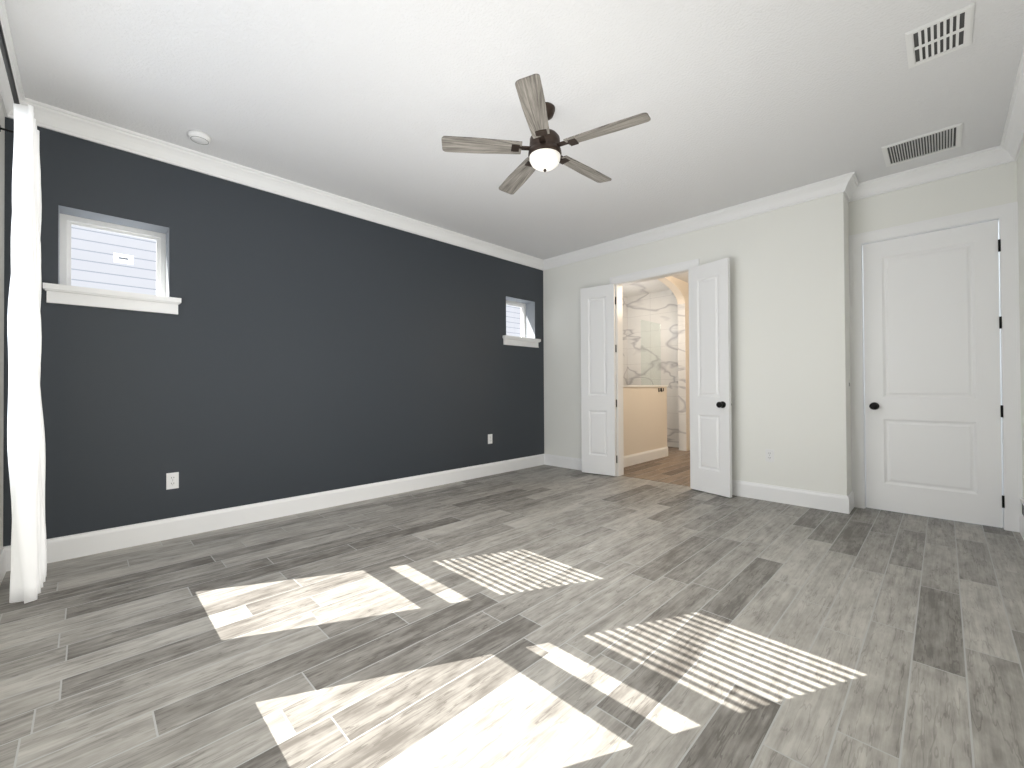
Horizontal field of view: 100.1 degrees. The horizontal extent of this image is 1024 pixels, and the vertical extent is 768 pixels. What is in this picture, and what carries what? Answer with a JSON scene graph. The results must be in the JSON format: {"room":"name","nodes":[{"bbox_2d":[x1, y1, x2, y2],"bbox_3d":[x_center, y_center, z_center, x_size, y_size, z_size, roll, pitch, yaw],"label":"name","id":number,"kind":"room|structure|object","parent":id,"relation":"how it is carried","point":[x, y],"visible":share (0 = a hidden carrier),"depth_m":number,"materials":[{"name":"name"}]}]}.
{"room":"empty bedroom","nodes":[
{"label":"empty bedroom","id":0,"kind":"room"},
{"bbox_2d":[0,102,4,550],"bbox_3d":[-1.569,-0.328,0.899,0.250,2.870,4.520,0,-1,-45],"label":"wall","id":1,"kind":"structure","parent":0,"point":[2,155],"depth_m":2.53,"materials":[{"name":"white paint"}]},
{"bbox_2d":[0,545,10,584],"bbox_3d":[-1.506,1.032,1.020,0.015,0.150,4.350,0,-1,-45],"label":"baseboard","id":2,"kind":"structure","parent":1,"relation":"attached to","point":[5,553],"depth_m":2.55,"materials":[{"name":"white wood"}]},
{"bbox_2d":[0,21,19,132],"bbox_3d":[-1.920,-1.461,1.517,0.116,0.040,3.150,0,-1,-45],"label":"curtain rod","id":3,"kind":"object","parent":1,"relation":"attached to","point":[5,56],"visible":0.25,"depth_m":1.97,"materials":[{"name":"black metal"}]},
{"bbox_2d":[7,103,46,603],"bbox_3d":[-2.598,-0.166,2.299,0.133,2.540,0.400,0,-1,-45],"label":"curtain","id":4,"kind":"object","parent":3,"relation":"hanging from","point":[26,449],"visible":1,"depth_m":2.19,"materials":[{"name":"white fabric"}]},
{"bbox_2d":[0,0,27,115],"bbox_3d":[-1.506,-1.703,1.079,0.086,0.118,4.200,0,-1,-45],"label":"crown molding","id":5,"kind":"structure","parent":1,"relation":"attached to","point":[6,99],"depth_m":2.35,"materials":[{"name":"white wood"}]},
{"bbox_2d":[3,117,543,546],"bbox_3d":[-1.445,-0.300,4.383,5.335,2.870,0.250,0,-1,-45],"label":"wall","id":6,"kind":"structure","parent":0,"point":[293,348],"depth_m":3.54,"materials":[{"name":"grey paint"}]},
{"bbox_2d":[43,214,180,314],"bbox_3d":[-2.782,-0.831,3.017,0.690,0.635,0.285,0,-1,-45],"label":"window","id":7,"kind":"structure","parent":6,"relation":"in","point":[79,296],"depth_m":2.96,"materials":[{"name":"white"}]},
{"bbox_2d":[166,472,178,489],"bbox_3d":[-2.492,0.711,3.147,0.072,0.118,0.009,0,-1,-45],"label":"electrical outlet","id":8,"kind":"object","parent":6,"relation":"attached to","point":[172,480],"visible":1,"depth_m":3.14,"materials":[{"name":"white plastic"}]},
{"bbox_2d":[4,98,547,270],"bbox_3d":[-1.288,-1.677,4.321,4.965,0.118,0.086,0,-1,-45],"label":"crown molding","id":9,"kind":"structure","parent":6,"relation":"attached to","point":[47,116],"depth_m":3.43,"materials":[{"name":"white wood"}]},
{"bbox_2d":[46,454,543,562],"bbox_3d":[-1.298,1.059,4.324,4.965,0.150,0.015,0,-1,-45],"label":"baseboard","id":10,"kind":"structure","parent":6,"relation":"attached to","point":[85,544],"depth_m":3.48,"materials":[{"name":"white wood"}]},
{"bbox_2d":[488,434,491,443],"bbox_3d":[-0.271,0.686,5.352,0.072,0.118,0.009,0,-1,-45],"label":"electrical outlet","id":11,"kind":"object","parent":6,"relation":"attached to","point":[489,438],"visible":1,"depth_m":5.35,"materials":[{"name":"white plastic"}]},
{"bbox_2d":[503,300,540,347],"bbox_3d":[0.056,-0.824,5.835,0.690,0.635,0.285,0,-1,-45],"label":"window","id":12,"kind":"structure","parent":6,"relation":"in","point":[519,341],"depth_m":5.88,"materials":[{"name":"white"}]},
{"bbox_2d":[0,465,1023,767],"bbox_3d":[1.313,1.177,4.071,9.015,0.120,5.550,0,-1,-45],"label":"floor","id":13,"kind":"structure","parent":0,"point":[546,617],"depth_m":1.85,"materials":[{"name":"grey wood"}]},
{"bbox_2d":[4,0,1023,282],"bbox_3d":[1.268,-1.828,4.054,8.715,0.150,4.970,0,-1,-45],"label":"ceiling","id":14,"kind":"structure","parent":0,"point":[370,102],"depth_m":2.57,"materials":[{"name":"white paint"}]},
{"bbox_2d":[188,130,210,144],"bbox_3d":[-2.192,-1.723,3.006,0.132,0.038,0.132,0,-1,-45],"label":"smoke detector","id":15,"kind":"object","parent":14,"relation":"attached to","point":[199,137],"visible":1,"depth_m":2.98,"materials":[{"name":"white plastic"}]},
{"bbox_2d":[442,74,650,194],"bbox_3d":[0.244,-1.555,2.761,1.221,0.407,1.261,0,-1,-45],"label":"ceiling fan","id":16,"kind":"object","parent":14,"relation":"hanging from","point":[544,152],"visible":1,"depth_m":2.66,"materials":[{"name":"wood"}]},
{"bbox_2d":[881,122,962,166],"bbox_3d":[3.049,-1.766,3.193,0.400,0.010,0.420,0,-1,-45],"label":"ceiling vent","id":17,"kind":"object","parent":14,"relation":"in","point":[936,141],"visible":1,"depth_m":3.18,"materials":[{"name":"white plastic"}]},
{"bbox_2d":[905,3,974,68],"bbox_3d":[2.189,-1.770,2.199,0.340,0.009,0.240,0,-1,-45],"label":"ceiling vent","id":18,"kind":"object","parent":14,"relation":"in","point":[942,36],"visible":1,"depth_m":2.19,"materials":[{"name":"white plastic"}]},
{"bbox_2d":[622,296,627,384],"bbox_3d":[1.418,-0.289,7.613,3.280,2.870,0.100,0,-1,-45],"label":"wall","id":19,"kind":"structure","parent":0,"point":[625,350],"depth_m":8.32,"materials":[{"name":"tile"}]},
{"bbox_2d":[622,279,669,296],"bbox_3d":[1.680,-1.721,7.013,2.760,0.020,1.150,0,-1,-45],"label":"ceiling","id":20,"kind":"structure","parent":0,"point":[646,287],"depth_m":7.66,"materials":[{"name":"paint"}]},
{"bbox_2d":[627,290,678,447],"bbox_3d":[2.703,-0.293,8.008,0.100,2.870,1.150,0,-1,-45],"label":"shower wall","id":21,"kind":"structure","parent":0,"point":[660,308],"depth_m":7.94,"materials":[{"name":"stone"}]},
{"bbox_2d":[621,446,689,485],"bbox_3d":[2.723,1.151,6.253,3.340,0.052,3.640,0,-1,-45],"label":"floor","id":22,"kind":"structure","parent":0,"point":[673,467],"depth_m":5.64,"materials":[{"name":"brown wood"}]},
{"bbox_2d":[623,385,667,455],"bbox_3d":[1.894,0.574,6.291,1.434,1.115,0.160,0,-1,-45],"label":"half-wall","id":23,"kind":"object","parent":22,"relation":"on","point":[644,418],"visible":0.54,"depth_m":6.23,"materials":[{"name":"beige paint"}]},
{"bbox_2d":[624,447,667,466],"bbox_3d":[1.825,1.056,6.114,1.750,0.150,0.015,0,-1,-45],"label":"baseboard","id":24,"kind":"structure","parent":23,"relation":"attached to","point":[640,457],"depth_m":6.21,"materials":[{"name":"white wood"}]},
{"bbox_2d":[641,321,660,384],"bbox_3d":[2.120,-0.465,6.530,0.610,0.965,0.010,0,-1,-45],"label":"glass wall","id":25,"kind":"structure","parent":23,"relation":"on","point":[652,354],"depth_m":6.54,"materials":[{"name":"clear"}]},
{"bbox_2d":[658,276,689,450],"bbox_3d":[2.309,-0.302,6.716,3.280,2.870,0.130,0,-1,-45],"label":"wall","id":26,"kind":"structure","parent":0,"point":[679,288],"depth_m":7.29,"materials":[{"name":"beige paint"}]},
{"bbox_2d":[543,192,846,495],"bbox_3d":[1.694,-0.314,4.923,0.120,2.870,3.408,0,-1,-45],"label":"wall","id":27,"kind":"structure","parent":0,"point":[787,328],"depth_m":4.08,"materials":[{"name":"white paint"}]},
{"bbox_2d":[544,454,581,470],"bbox_3d":[0.849,1.058,5.675,0.015,0.150,1.062,0,-1,-45],"label":"baseboard","id":28,"kind":"structure","parent":27,"relation":"attached to","point":[552,460],"depth_m":5.81,"materials":[{"name":"white wood"}]},
{"bbox_2d":[581,284,616,475],"bbox_3d":[1.081,-0.049,5.345,0.458,2.335,0.048,-1,-1,36],"label":"door leaf","id":29,"kind":"structure","parent":27,"relation":"in","point":[598,388],"depth_m":5.32,"materials":[{"name":"white wood"}]},
{"bbox_2d":[610,259,698,475],"bbox_3d":[1.647,-0.100,4.956,0.138,2.444,1.088,0,-1,-45],"label":"door frame","id":30,"kind":"structure","parent":27,"relation":"attached to","point":[620,281],"depth_m":5.24,"materials":[{"name":"white wood"}]},
{"bbox_2d":[544,172,859,268],"bbox_3d":[1.681,-1.691,4.804,0.101,0.118,3.406,0,-1,-45],"label":"crown molding","id":31,"kind":"structure","parent":27,"relation":"attached to","point":[850,186],"depth_m":4.34,"materials":[{"name":"white wood"}]},
{"bbox_2d":[688,258,731,497],"bbox_3d":[1.996,-0.062,4.353,0.220,2.335,0.441,0,-1,-45],"label":"door leaf","id":32,"kind":"structure","parent":27,"relation":"in","point":[710,385],"depth_m":4.34,"materials":[{"name":"white wood"}]},
{"bbox_2d":[765,449,773,461],"bbox_3d":[2.447,0.680,4.070,0.009,0.118,0.072,0,-1,-45],"label":"electrical outlet","id":33,"kind":"object","parent":27,"relation":"attached to","point":[769,455],"visible":1,"depth_m":4.07,"materials":[{"name":"white plastic"}]},
{"bbox_2d":[732,480,853,513],"bbox_3d":[2.537,1.036,4.180,0.305,0.150,1.227,0,-1,-45],"label":"baseboard","id":34,"kind":"structure","parent":27,"relation":"attached to","point":[818,500],"depth_m":3.91,"materials":[{"name":"white wood"}]},
{"bbox_2d":[843,193,851,494],"bbox_3d":[2.915,-0.330,3.815,0.288,2.870,0.120,0,-1,-45],"label":"wall","id":35,"kind":"structure","parent":0,"point":[847,337],"depth_m":3.76,"materials":[{"name":"white paint"}]},
{"bbox_2d":[849,161,1016,235],"bbox_3d":[3.408,-0.334,3.608,0.120,2.870,1.110,0,-1,-45],"label":"wall","id":36,"kind":"structure","parent":0,"point":[984,188],"depth_m":3.48,"materials":[{"name":"white paint"}]},
{"bbox_2d":[846,146,999,201],"bbox_3d":[3.328,-1.711,3.540,0.095,0.118,0.880,0,-1,-45],"label":"crown molding","id":37,"kind":"structure","parent":36,"relation":"attached to","point":[986,158],"depth_m":3.49,"materials":[{"name":"white wood"}]},
{"bbox_2d":[863,220,1004,527],"bbox_3d":[3.402,-0.077,3.506,0.109,2.333,0.809,0,-1,-45],"label":"closet door","id":38,"kind":"structure","parent":36,"relation":"in","point":[933,405],"depth_m":3.49,"materials":[{"name":"white wood"}]},
{"bbox_2d":[849,202,1021,531],"bbox_3d":[3.446,-0.122,3.557,0.138,2.444,0.998,0,-1,-45],"label":"trim","id":39,"kind":"structure","parent":36,"relation":"attached to","point":[1005,216],"depth_m":3.24,"materials":[{"name":"white wood"}]},
{"bbox_2d":[1017,140,1023,498],"bbox_3d":[1.889,-0.346,1.232,5.625,2.870,0.120,0,-1,-45],"label":"wall","id":40,"kind":"structure","parent":0,"point":[1020,180],"depth_m":3.07,"materials":[{"name":"white paint"}]},
{"bbox_2d":[996,46,1023,164],"bbox_3d":[1.854,-1.720,1.362,5.255,0.118,0.086,0,-1,-45],"label":"crown molding","id":41,"kind":"structure","parent":40,"relation":"attached to","point":[1008,151],"depth_m":2.86,"materials":[{"name":"white wood"}]},
{"bbox_2d":[1020,498,1023,515],"bbox_3d":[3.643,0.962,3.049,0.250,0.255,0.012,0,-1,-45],"label":"electrical outlet","id":42,"kind":"object","parent":40,"relation":"in","point":[1021,506],"visible":0.46,"depth_m":3.10,"materials":[{"name":"white plastic"}]},
{"bbox_2d":[1020,514,1023,539],"bbox_3d":[1.895,1.015,1.314,5.255,0.150,0.015,0,-1,-45],"label":"baseboard","id":43,"kind":"structure","parent":40,"relation":"attached to","point":[1021,516],"depth_m":3.07,"materials":[{"name":"white wood"}]},
{"label":"outside","id":44,"kind":"structure","parent":0,"visible":0},
{"bbox_2d":[71,225,520,336],"bbox_3d":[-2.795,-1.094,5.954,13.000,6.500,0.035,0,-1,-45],"label":"window panes","id":45,"kind":"structure","parent":44,"point":[149,287],"depth_m":4.56,"materials":[{"name":"white"}]}
]}

